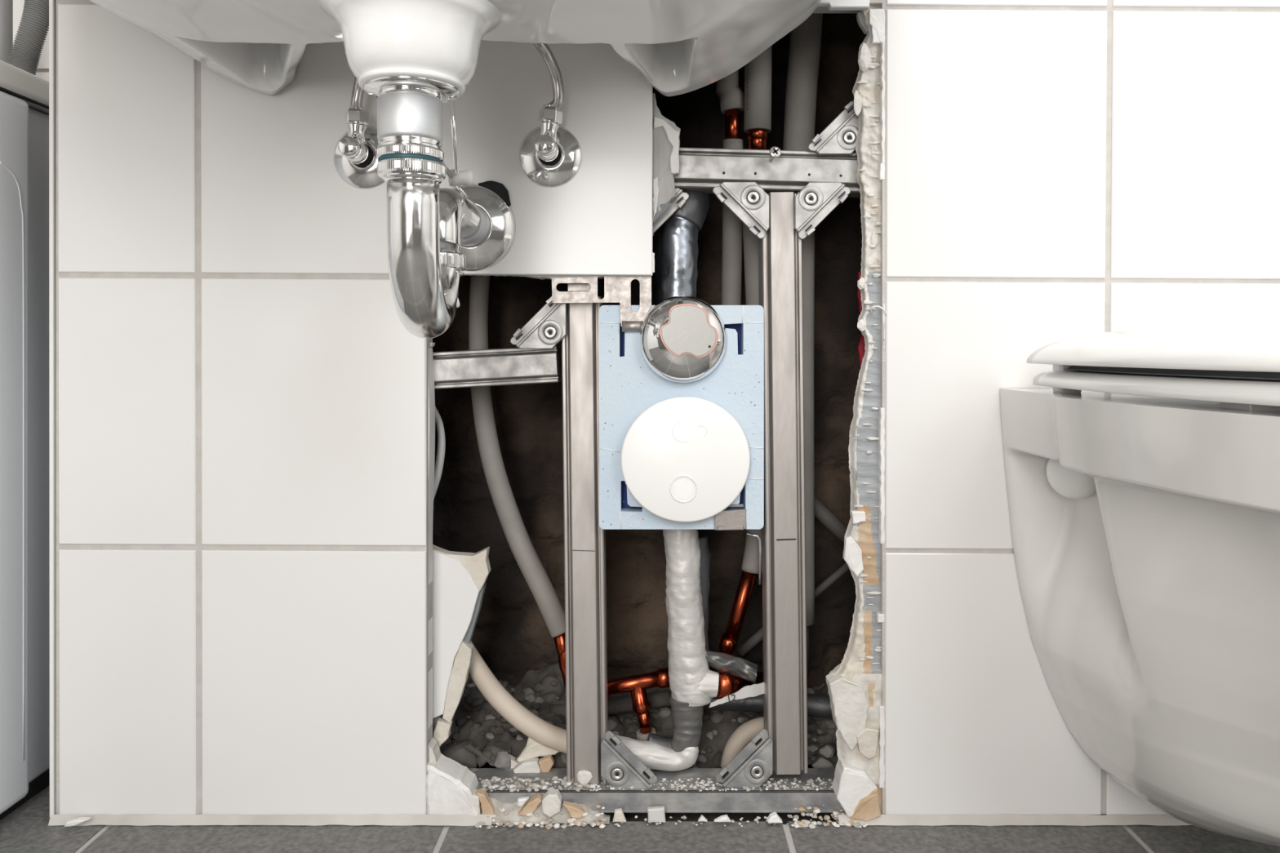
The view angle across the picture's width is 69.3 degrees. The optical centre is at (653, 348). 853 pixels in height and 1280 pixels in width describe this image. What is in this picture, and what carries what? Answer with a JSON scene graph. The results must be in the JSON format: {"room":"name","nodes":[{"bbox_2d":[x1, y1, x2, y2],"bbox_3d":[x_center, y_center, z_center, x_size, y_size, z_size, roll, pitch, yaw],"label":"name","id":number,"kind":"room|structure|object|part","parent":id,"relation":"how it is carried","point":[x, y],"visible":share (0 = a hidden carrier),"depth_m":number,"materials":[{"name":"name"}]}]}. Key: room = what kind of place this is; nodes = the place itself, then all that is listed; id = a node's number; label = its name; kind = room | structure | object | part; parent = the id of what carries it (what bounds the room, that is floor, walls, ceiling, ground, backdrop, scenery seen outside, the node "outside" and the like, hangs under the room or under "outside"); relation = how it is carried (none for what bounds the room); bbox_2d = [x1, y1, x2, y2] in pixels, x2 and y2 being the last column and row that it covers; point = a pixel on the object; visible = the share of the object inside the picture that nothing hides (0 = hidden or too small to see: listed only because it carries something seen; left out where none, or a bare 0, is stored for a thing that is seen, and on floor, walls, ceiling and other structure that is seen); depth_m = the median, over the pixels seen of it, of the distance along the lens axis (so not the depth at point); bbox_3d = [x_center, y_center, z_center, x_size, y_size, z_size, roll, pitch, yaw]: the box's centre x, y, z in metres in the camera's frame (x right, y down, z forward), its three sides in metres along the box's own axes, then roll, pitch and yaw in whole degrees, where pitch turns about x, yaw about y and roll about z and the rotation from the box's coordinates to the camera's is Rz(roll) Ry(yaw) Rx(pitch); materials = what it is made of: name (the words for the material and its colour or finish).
{"room":"bathroom","nodes":[
{"label":"bathroom","id":0,"kind":"room"},
{"bbox_2d":[13,0,48,80],"bbox_3d":[-1.000,-0.788,1.172,0.995,2.450,0.056,0,0,0],"label":"wall","id":1,"kind":"structure","parent":0,"point":[42,71],"depth_m":1.14,"materials":[{"name":"tile"}]},
{"bbox_2d":[0,784,1279,852],"bbox_3d":[0.264,0.452,0.011,3.428,0.030,2.323,0,0,0],"label":"floor","id":2,"kind":"structure","parent":0,"point":[25,829],"depth_m":0.83,"materials":[{"name":"tile"}]},
{"bbox_2d":[0,59,49,820],"bbox_3d":[-0.871,0.087,0.857,0.563,0.698,0.463,0,0,0],"label":"washing machine","id":3,"kind":"object","parent":2,"relation":"on","point":[24,582],"visible":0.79,"depth_m":0.87,"materials":[{"name":"white painted metal"}]},
{"bbox_2d":[0,0,13,63],"bbox_3d":[-0.738,-0.457,1.050,0.021,0.371,0.020,0,0,0],"label":"pipe","id":4,"kind":"object","parent":3,"relation":"on","point":[6,6],"visible":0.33,"depth_m":1.04,"materials":[{"name":"grey plastic"}]},
{"bbox_3d":[-0.871,-0.249,0.857,0.563,0.025,0.463,0,0,0],"label":"panel","id":5,"kind":"part","parent":3,"relation":"part of","materials":[{"name":"white plastic"}]},
{"bbox_2d":[8,0,48,75],"bbox_3d":[-0.636,-0.382,0.950,0.068,0.310,0.025,0,0,0],"label":"hose","id":6,"kind":"object","parent":3,"relation":"attached to","point":[26,51],"visible":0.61,"depth_m":0.94,"materials":[{"name":"grey plastic"}]},
{"bbox_2d":[64,817,91,826],"bbox_3d":[-0.522,0.430,0.839,0.022,0.006,0.007,0,0,0],"label":"fragment","id":7,"kind":"object","parent":2,"relation":"on","point":[73,822],"visible":1,"depth_m":0.84,"materials":[{"name":"white paint"}]},
{"bbox_2d":[432,715,453,747],"bbox_3d":[-0.207,0.372,0.894,0.028,0.030,0.021,0,0,0],"label":"board","id":8,"kind":"object","parent":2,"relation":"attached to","point":[441,727],"visible":0.72,"depth_m":0.88,"materials":[{"name":"beige paint"}]},
{"bbox_2d":[432,544,490,722],"bbox_3d":[-0.188,0.276,0.900,0.059,0.170,0.022,0,0,-9],"label":"tile","id":9,"kind":"object","parent":8,"relation":"on","point":[459,578],"visible":0.94,"depth_m":0.89,"materials":[{"name":"tile"}]},
{"bbox_2d":[489,797,609,824],"bbox_3d":[-0.099,0.426,0.855,0.118,0.019,0.018,0,0,0],"label":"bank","id":10,"kind":"object","parent":2,"relation":"on","point":[513,816],"visible":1,"depth_m":0.85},
{"bbox_2d":[517,793,542,816],"bbox_3d":[-0.113,0.422,0.855,0.022,0.017,0.011,0,0,0],"label":"fragment","id":11,"kind":"object","parent":10,"relation":"on","point":[531,806],"visible":1,"depth_m":0.85,"materials":[{"name":"beige stone"}]},
{"bbox_2d":[517,796,528,807],"bbox_3d":[-0.119,0.419,0.853,0.010,0.008,0.006,0,0,0],"label":"fragment","id":12,"kind":"object","parent":11,"relation":"on","point":[521,801],"visible":1,"depth_m":0.85,"materials":[{"name":"white paint"}]},
{"bbox_2d":[542,789,562,817],"bbox_3d":[-0.093,0.421,0.854,0.018,0.021,0.013,0,0,0],"label":"fragment","id":13,"kind":"object","parent":10,"relation":"on","point":[552,799],"visible":1,"depth_m":0.85,"materials":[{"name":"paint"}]},
{"bbox_2d":[563,800,585,818],"bbox_3d":[-0.073,0.426,0.854,0.020,0.013,0.009,0,0,0],"label":"fragment","id":14,"kind":"object","parent":10,"relation":"on","point":[573,809],"visible":1,"depth_m":0.85,"materials":[{"name":"beige stone"}]},
{"bbox_2d":[613,808,626,822],"bbox_3d":[-0.031,0.429,0.848,0.012,0.011,0.006,0,0,0],"label":"fragment","id":15,"kind":"object","parent":2,"relation":"on","point":[619,816],"visible":1,"depth_m":0.85,"materials":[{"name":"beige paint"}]},
{"bbox_2d":[439,663,838,768],"bbox_3d":[0.010,0.393,0.974,0.620,0.088,0.131,0,0,0],"label":"rubble heap","id":16,"kind":"object","parent":2,"relation":"on","point":[476,722],"visible":0.28,"depth_m":0.98,"materials":[{"name":"stone"}]},
{"bbox_2d":[442,742,476,768],"bbox_3d":[-0.192,0.409,0.921,0.039,0.031,0.034,0,0,0],"label":"stone","id":17,"kind":"object","parent":16,"relation":"on","point":[455,752],"visible":0.6,"depth_m":0.91,"materials":[{"name":"grey stone"}]},
{"bbox_2d":[462,743,492,763],"bbox_3d":[-0.173,0.401,0.914,0.030,0.018,0.005,0,0,0],"label":"fragment","id":18,"kind":"object","parent":16,"relation":"on","point":[468,747],"visible":1,"depth_m":0.91,"materials":[{"name":"grey stone"}]},
{"bbox_2d":[475,755,486,767],"bbox_3d":[-0.169,0.408,0.916,0.012,0.012,0.014,0,0,-32],"label":"stone","id":19,"kind":"object","parent":16,"relation":"on","point":[480,761],"visible":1,"depth_m":0.91,"materials":[{"name":"grey stone"}]},
{"bbox_2d":[481,742,511,755],"bbox_3d":[-0.158,0.407,0.928,0.032,0.019,0.020,0,0,0],"label":"stone","id":20,"kind":"object","parent":16,"relation":"on","point":[495,748],"visible":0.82,"depth_m":0.93,"materials":[{"name":"grey stone"}]},
{"bbox_2d":[508,754,519,768],"bbox_3d":[-0.143,0.414,0.915,0.023,0.021,0.011,0,0,0],"label":"fragment","id":21,"kind":"object","parent":16,"relation":"on","point":[513,762],"visible":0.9,"depth_m":0.91,"materials":[{"name":"beige paint"}]},
{"bbox_2d":[515,733,524,740],"bbox_3d":[-0.136,0.401,0.943,0.016,0.014,0.007,0,0,0],"label":"fragment","id":22,"kind":"object","parent":16,"relation":"on","point":[519,737],"visible":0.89,"depth_m":0.94,"materials":[{"name":"stone"}]},
{"bbox_2d":[516,737,559,763],"bbox_3d":[-0.111,0.394,0.912,0.046,0.028,0.010,0,0,0],"label":"fragment","id":23,"kind":"object","parent":16,"relation":"on","point":[533,749],"visible":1,"depth_m":0.91,"materials":[{"name":"beige paint"}]},
{"bbox_2d":[548,689,670,717],"bbox_3d":[-0.046,0.379,0.980,0.129,0.032,0.016,0,0,0],"label":"pipe","id":24,"kind":"object","parent":16,"relation":"on","point":[658,699],"visible":0.57,"depth_m":0.97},
{"bbox_2d":[720,716,764,768],"bbox_3d":[0.101,0.405,0.946,0.066,0.058,0.028,0,0,0],"label":"pipe offcut","id":25,"kind":"object","parent":16,"relation":"on","point":[742,735],"visible":0.52,"depth_m":0.94,"materials":[{"name":"beige plastic"}]},
{"bbox_2d":[703,693,832,718],"bbox_3d":[0.129,0.375,0.977,0.156,0.028,0.027,0,0,4],"label":"pipe","id":26,"kind":"object","parent":16,"relation":"on","point":[818,705],"visible":0.42,"depth_m":0.97,"materials":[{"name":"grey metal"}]},
{"bbox_2d":[811,755,835,768],"bbox_3d":[0.171,0.417,0.927,0.025,0.024,0.016,0,0,0],"label":"stone","id":27,"kind":"object","parent":16,"relation":"on","point":[820,762],"visible":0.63,"depth_m":0.92,"materials":[{"name":"stone"}]},
{"bbox_2d":[647,806,665,822],"bbox_3d":[0.003,0.428,0.848,0.016,0.014,0.006,0,0,0],"label":"fragment","id":28,"kind":"object","parent":2,"relation":"on","point":[655,814],"visible":1,"depth_m":0.85,"materials":[{"name":"white stone"}]},
{"bbox_2d":[467,729,845,813],"bbox_3d":[-0.013,0.396,0.885,0.390,0.073,0.050,0,0,0],"label":"floor track","id":29,"kind":"object","parent":2,"relation":"on","point":[634,800],"depth_m":0.87,"materials":[{"name":"metal"}]},
{"bbox_2d":[468,768,478,772],"bbox_3d":[-0.176,0.416,0.905,0.016,0.010,0.012,0,0,0],"label":"stone","id":30,"kind":"object","parent":29,"relation":"on","point":[472,770],"visible":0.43,"depth_m":0.90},
{"bbox_2d":[493,750,511,769],"bbox_3d":[-0.148,0.407,0.911,0.017,0.020,0.015,0,0,0],"label":"stone","id":31,"kind":"object","parent":29,"relation":"on","point":[503,761],"visible":1,"depth_m":0.91,"materials":[{"name":"grey stone"}]},
{"bbox_2d":[513,757,540,773],"bbox_3d":[-0.122,0.412,0.905,0.028,0.018,0.012,0,0,0],"label":"fragment","id":32,"kind":"object","parent":29,"relation":"on","point":[528,766],"visible":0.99,"depth_m":0.90,"materials":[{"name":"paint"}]},
{"bbox_2d":[538,755,554,772],"bbox_3d":[-0.104,0.410,0.906,0.015,0.020,0.009,0,0,0],"label":"fragment","id":33,"kind":"object","parent":29,"relation":"on","point":[545,763],"visible":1,"depth_m":0.90,"materials":[{"name":"beige stone"}]},
{"bbox_2d":[510,296,608,786],"bbox_3d":[-0.089,0.181,0.888,0.091,0.467,0.040,0,0,0],"label":"stud","id":34,"kind":"object","parent":29,"relation":"on","point":[584,540],"depth_m":0.87,"materials":[{"name":"metal"}]},
{"bbox_2d":[432,345,561,389],"bbox_3d":[-0.157,0.019,0.897,0.133,0.042,0.034,0,0,0],"label":"steel rail","id":35,"kind":"object","parent":34,"relation":"attached to","point":[508,366],"visible":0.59,"depth_m":0.88,"materials":[{"name":"metal"}]},
{"bbox_2d":[468,275,565,688],"bbox_3d":[-0.136,0.125,0.946,0.126,0.433,0.030,0,0,24],"label":"pipe","id":36,"kind":"object","parent":34,"relation":"attached to","point":[537,579],"visible":0.84,"depth_m":0.94,"materials":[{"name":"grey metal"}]},
{"bbox_2d":[468,640,566,754],"bbox_3d":[-0.136,0.342,0.919,0.147,0.122,0.027,0,0,10],"label":"pipe","id":37,"kind":"object","parent":34,"relation":"attached to","point":[543,732],"visible":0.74,"depth_m":0.91,"materials":[{"name":"beige plastic"}]},
{"bbox_3d":[-0.108,-0.026,0.877,0.053,0.053,0.018,0,0,0],"label":"corner bracket","id":38,"kind":"part","parent":34,"relation":"part of","materials":[{"name":"silver metal"}]},
{"bbox_3d":[-0.022,0.388,0.875,0.053,0.053,0.018,0,0,0],"label":"corner bracket","id":39,"kind":"part","parent":29,"relation":"part of","materials":[{"name":"silver metal"}]},
{"bbox_2d":[616,529,719,771],"bbox_3d":[0.011,0.290,0.913,0.105,0.245,0.056,0,0,0],"label":"insulated pipe","id":40,"kind":"object","parent":29,"relation":"on","point":[693,686],"visible":0.93,"depth_m":0.89,"materials":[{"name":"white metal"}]},
{"bbox_2d":[607,666,669,741],"bbox_3d":[-0.020,0.361,0.935,0.088,0.077,0.024,0,0,0],"label":"copper pipe tee","id":41,"kind":"object","parent":40,"relation":"attached to","point":[637,685],"visible":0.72,"depth_m":0.93,"materials":[{"name":"orange metal"}]},
{"bbox_2d":[656,666,669,688],"bbox_3d":[0.013,0.333,0.935,0.020,0.022,0.020,0,0,0],"label":"socket","id":42,"kind":"object","parent":41,"relation":"attached to","point":[662,673],"depth_m":0.93,"materials":[{"name":"orange metal"}]},
{"bbox_2d":[709,669,764,707],"bbox_3d":[0.088,0.333,0.912,0.072,0.034,0.051,0,0,-27],"label":"pipe fitting","id":43,"kind":"object","parent":40,"relation":"attached to","point":[728,684],"depth_m":0.90,"materials":[{"name":"orange metal"}]},
{"bbox_2d":[706,650,758,683],"bbox_3d":[0.077,0.313,0.903,0.053,0.034,0.021,0,0,0],"label":"pipe","id":44,"kind":"object","parent":43,"relation":"hanging from","point":[739,667],"visible":1,"depth_m":0.90,"materials":[{"name":"grey"}]},
{"bbox_3d":[0.086,0.337,0.900,0.062,0.025,0.003,0,0,0],"label":"printed strip","id":45,"kind":"part","parent":43,"relation":"part of","materials":[{"name":"white paper"}]},
{"bbox_2d":[717,528,762,655],"bbox_3d":[0.091,0.246,0.940,0.050,0.145,0.022,0,0,0],"label":"copper pipe","id":46,"kind":"object","parent":43,"relation":"attached to","point":[727,643],"visible":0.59,"depth_m":0.93,"materials":[{"name":"orange metal"}]},
{"bbox_3d":[0.086,0.387,0.875,0.053,0.053,0.018,0,0,0],"label":"corner bracket","id":47,"kind":"part","parent":29,"relation":"part of","materials":[{"name":"silver metal"}]},
{"bbox_2d":[712,182,850,774],"bbox_3d":[0.121,0.124,0.887,0.130,0.560,0.042,0,0,0],"label":"stud","id":48,"kind":"object","parent":29,"relation":"on","point":[780,250],"depth_m":0.87,"materials":[{"name":"metal"}]},
{"bbox_2d":[599,295,764,529],"bbox_3d":[0.027,0.062,0.885,0.155,0.220,0.101,0,0,0],"label":"foam block","id":49,"kind":"object","parent":48,"relation":"attached to","point":[628,385],"depth_m":0.86,"materials":[{"name":"blue"}]},
{"bbox_2d":[652,190,709,305],"bbox_3d":[0.027,-0.106,0.924,0.058,0.159,0.070,0,0,0],"label":"pipe","id":50,"kind":"object","parent":49,"relation":"on","point":[675,250],"visible":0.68,"depth_m":0.89,"materials":[{"name":"silver metal"}]},
{"bbox_3d":[0.028,-0.008,0.847,0.080,0.080,0.026,0,0,0],"label":"valve cap","id":51,"kind":"part","parent":49,"relation":"part of","materials":[{"name":"silver metal"}]},
{"bbox_2d":[620,395,750,522],"bbox_3d":[0.030,0.102,0.851,0.118,0.115,0.014,0,0,0],"label":"disc","id":52,"kind":"object","parent":49,"relation":"attached to","point":[684,459],"visible":1,"depth_m":0.84,"materials":[{"name":"white plastic"}]},
{"bbox_3d":[0.032,-0.016,0.837,0.050,0.046,0.004,0,0,0],"label":"dial plate","id":53,"kind":"part","parent":49,"relation":"part of","materials":[{"name":"grey"}]},
{"bbox_2d":[714,503,746,530],"bbox_3d":[0.072,0.157,0.859,0.029,0.024,0.006,0,0,0],"label":"metal clip","id":54,"kind":"object","parent":49,"relation":"attached to","point":[729,519],"visible":1,"depth_m":0.86,"materials":[{"name":"metal"}]},
{"bbox_2d":[746,532,761,584],"bbox_3d":[0.096,0.200,0.880,0.015,0.050,0.003,0,0,0],"label":"wire","id":55,"kind":"object","parent":49,"relation":"hanging from","point":[747,533],"visible":1,"depth_m":0.88,"materials":[{"name":"silver metal"}]},
{"bbox_3d":[0.083,-0.130,0.875,0.053,0.053,0.018,0,0,0],"label":"corner bracket","id":56,"kind":"part","parent":48,"relation":"part of","materials":[{"name":"silver metal"}]},
{"bbox_3d":[0.086,-0.133,0.876,0.046,0.046,0.016,0,0,0],"label":"gusset plate","id":57,"kind":"part","parent":48,"relation":"part of","materials":[{"name":"metal"}]},
{"bbox_2d":[652,100,860,235],"bbox_3d":[0.094,-0.168,0.889,0.225,0.136,0.042,0,0,0],"label":"steel rail","id":58,"kind":"object","parent":48,"relation":"attached to","point":[700,169],"depth_m":0.88,"materials":[{"name":"metal"}]},
{"bbox_3d":[0.008,-0.126,0.887,0.053,0.053,0.018,0,0,0],"label":"corner bracket","id":59,"kind":"part","parent":58,"relation":"part of","materials":[{"name":"silver metal"}]},
{"bbox_3d":[0.004,-0.130,0.888,0.046,0.046,0.016,0,0,0],"label":"gusset plate","id":60,"kind":"part","parent":58,"relation":"part of","materials":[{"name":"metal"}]},
{"bbox_2d":[715,69,744,305],"bbox_3d":[0.079,-0.176,0.954,0.030,0.296,0.033,0,0,0],"label":"pipe","id":61,"kind":"object","parent":58,"relation":"attached to","point":[730,95],"visible":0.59,"depth_m":0.95,"materials":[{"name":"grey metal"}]},
{"bbox_2d":[742,45,771,305],"bbox_3d":[0.106,-0.182,0.945,0.033,0.321,0.037,0,0,0],"label":"pipe","id":62,"kind":"object","parent":58,"relation":"attached to","point":[757,72],"visible":0.45,"depth_m":0.93,"materials":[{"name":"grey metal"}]},
{"bbox_2d":[747,128,767,142],"bbox_3d":[0.106,-0.217,0.940,0.020,0.013,0.020,0,0,0],"label":"socket","id":63,"kind":"object","parent":62,"relation":"attached to","point":[753,135],"depth_m":0.93,"materials":[{"name":"orange metal"}]},
{"bbox_2d":[768,146,781,161],"bbox_3d":[0.114,-0.182,0.866,0.011,0.011,0.019,0,0,0],"label":"screw","id":64,"kind":"object","parent":58,"relation":"attached to","point":[775,152],"visible":1,"depth_m":0.86,"materials":[{"name":"silver metal"}]},
{"bbox_2d":[782,13,822,676],"bbox_3d":[0.153,-0.013,0.956,0.047,0.697,0.036,0,0,-45],"label":"pipe","id":65,"kind":"object","parent":58,"relation":"attached to","point":[800,109],"visible":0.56,"depth_m":0.94,"materials":[{"name":"grey metal"}]},
{"bbox_3d":[0.173,-0.209,0.877,0.053,0.053,0.018,0,0,0],"label":"corner bracket","id":66,"kind":"part","parent":58,"relation":"part of","materials":[{"name":"silver metal"}]},
{"bbox_3d":[0.177,-0.206,0.878,0.046,0.046,0.016,0,0,0],"label":"gusset plate","id":67,"kind":"part","parent":58,"relation":"part of","materials":[{"name":"metal"}]},
{"bbox_3d":[0.160,-0.129,0.875,0.053,0.053,0.018,0,0,0],"label":"corner bracket","id":68,"kind":"part","parent":48,"relation":"part of","materials":[{"name":"silver metal"}]},
{"bbox_2d":[475,776,869,829],"bbox_3d":[0.018,0.423,0.864,0.372,0.028,0.052,0,0,0],"label":"crumbs","id":69,"kind":"object","parent":2,"relation":"on","point":[486,783],"visible":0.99,"depth_m":0.86,"materials":[{"name":"grey gravel"}]},
{"bbox_2d":[697,814,707,822],"bbox_3d":[0.045,0.431,0.847,0.008,0.005,0.005,0,0,0],"label":"fragment","id":70,"kind":"object","parent":2,"relation":"on","point":[701,819],"visible":1,"depth_m":0.84,"materials":[{"name":"white paint"}]},
{"bbox_2d":[714,814,730,822],"bbox_3d":[0.064,0.430,0.846,0.015,0.006,0.006,0,0,0],"label":"fragment","id":71,"kind":"object","parent":2,"relation":"on","point":[725,818],"visible":1,"depth_m":0.84,"materials":[{"name":"white paint"}]},
{"bbox_2d":[767,812,782,823],"bbox_3d":[0.111,0.430,0.846,0.014,0.008,0.008,0,0,0],"label":"fragment","id":72,"kind":"object","parent":2,"relation":"on","point":[773,818],"visible":1,"depth_m":0.84,"materials":[{"name":"white paint"}]},
{"bbox_2d":[432,13,866,688],"bbox_3d":[0.660,-0.788,1.090,2.380,2.450,0.120,0,0,0],"label":"wall","id":73,"kind":"structure","parent":0,"point":[512,636],"depth_m":1.04,"materials":[{"name":"brick"}]},
{"bbox_2d":[737,627,762,656],"bbox_3d":[0.118,0.309,1.000,0.054,0.049,0.010,0,0,0],"label":"pipe","id":74,"kind":"object","parent":73,"relation":"attached to","point":[757,637],"visible":0.52,"depth_m":1.00,"materials":[{"name":"grey plastic"}]},
{"bbox_2d":[814,496,847,544],"bbox_3d":[0.190,0.186,0.995,0.074,0.071,0.016,0,0,9],"label":"pipe","id":75,"kind":"object","parent":73,"relation":"attached to","point":[822,513],"visible":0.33,"depth_m":0.99,"materials":[{"name":"grey"}]},
{"bbox_2d":[814,562,849,599],"bbox_3d":[0.189,0.252,0.995,0.066,0.061,0.008,0,0,10],"label":"pipe","id":76,"kind":"object","parent":73,"relation":"attached to","point":[844,568],"visible":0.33,"depth_m":0.99,"materials":[{"name":"grey"}]},
{"bbox_2d":[48,0,1279,821],"bbox_3d":[0.385,-0.442,0.863,1.880,1.761,0.039,0,0,0],"label":"wall","id":77,"kind":"structure","parent":0,"point":[242,402],"depth_m":0.85,"materials":[{"name":"tile"}]},
{"bbox_2d":[333,76,385,189],"bbox_3d":[-0.265,-0.211,0.823,0.058,0.129,0.055,0,0,0],"label":"angle valve","id":78,"kind":"object","parent":77,"relation":"attached to","point":[355,160],"visible":0.75,"depth_m":0.83,"materials":[{"name":"silver metal"}]},
{"bbox_3d":[-0.265,-0.175,0.806,0.018,0.018,0.013,0,0,0],"label":"knob","id":79,"kind":"part","parent":78,"relation":"part of","materials":[{"name":"silver metal"}]},
{"bbox_2d":[363,75,515,338],"bbox_3d":[-0.165,-0.086,0.705,0.084,0.159,0.291,0,0,0],"label":"trap","id":80,"kind":"object","parent":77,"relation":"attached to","point":[434,234],"visible":1,"depth_m":0.58,"materials":[{"name":"silver metal"}]},
{"bbox_2d":[442,100,473,199],"bbox_3d":[-0.137,-0.143,0.648,0.020,0.065,0.087,0,0,0],"label":"rod","id":81,"kind":"object","parent":80,"relation":"attached to","point":[456,178],"visible":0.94,"depth_m":0.65,"materials":[{"name":"silver metal"}]},
{"bbox_3d":[-0.142,-0.124,0.627,0.003,0.009,0.045,0,0,1],"label":"lever rod","id":82,"kind":"part","parent":81,"relation":"part of","materials":[{"name":"silver metal"}]},
{"bbox_3d":[-0.138,-0.149,0.642,0.003,0.053,0.018,0,0,2],"label":"lift rod","id":83,"kind":"part","parent":81,"relation":"part of","materials":[{"name":"silver metal"}]},
{"bbox_2d":[433,406,445,499],"bbox_3d":[-0.217,0.119,0.906,0.020,0.124,0.028,0,0,28],"label":"cable","id":84,"kind":"object","parent":77,"relation":"attached to","point":[441,447],"visible":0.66,"depth_m":0.91,"materials":[{"name":"grey plastic"}]},
{"bbox_2d":[89,0,822,97],"bbox_3d":[-0.163,-0.289,0.608,0.720,0.249,0.476,0,0,0],"label":"washbasin","id":85,"kind":"object","parent":77,"relation":"attached to","point":[679,46],"visible":0.98,"depth_m":0.65,"materials":[{"name":"ceramic"}]},
{"bbox_2d":[519,43,582,187],"bbox_3d":[-0.094,-0.215,0.813,0.058,0.136,0.074,0,0,0],"label":"angle valve","id":86,"kind":"object","parent":77,"relation":"attached to","point":[550,155],"visible":0.91,"depth_m":0.84,"materials":[{"name":"silver metal"}]},
{"bbox_3d":[-0.094,-0.176,0.806,0.018,0.018,0.013,0,0,0],"label":"knob","id":87,"kind":"part","parent":86,"relation":"part of","materials":[{"name":"silver metal"}]},
{"bbox_2d":[551,275,651,332],"bbox_3d":[-0.048,-0.044,0.863,0.093,0.057,0.016,0,0,4],"label":"mounting bracket","id":88,"kind":"object","parent":77,"relation":"attached to","point":[617,289],"visible":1,"depth_m":0.86,"materials":[{"name":"metal"}]},
{"bbox_2d":[48,813,1191,826],"bbox_3d":[0.324,0.432,0.847,1.752,0.009,0.005,0,0,0],"label":"baseboard","id":89,"kind":"structure","parent":77,"relation":"attached to","point":[134,820],"depth_m":0.85,"materials":[{"name":"tile"}]},
{"bbox_2d":[857,271,865,369],"bbox_3d":[0.210,-0.006,0.897,0.024,0.138,0.005,0,0,0],"label":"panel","id":90,"kind":"object","parent":77,"relation":"attached to","point":[860,348],"visible":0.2,"depth_m":0.90,"materials":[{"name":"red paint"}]},
{"bbox_2d":[1000,325,1279,846],"bbox_3d":[0.505,0.193,0.582,0.395,0.416,0.534,0,0,0],"label":"toilet","id":91,"kind":"object","parent":77,"relation":"attached to","point":[1143,486],"visible":1,"depth_m":0.65,"materials":[{"name":"ceramic"}]},
{"bbox_3d":[0.505,-0.001,0.552,0.381,0.028,0.475,0,0,0],"label":"lid","id":92,"kind":"part","parent":91,"relation":"part of","materials":[{"name":"white plastic"}]},
{"bbox_3d":[0.505,0.026,0.550,0.373,0.014,0.471,0,0,0],"label":"seat","id":93,"kind":"part","parent":91,"relation":"part of","materials":[{"name":"white plastic"}]}
]}

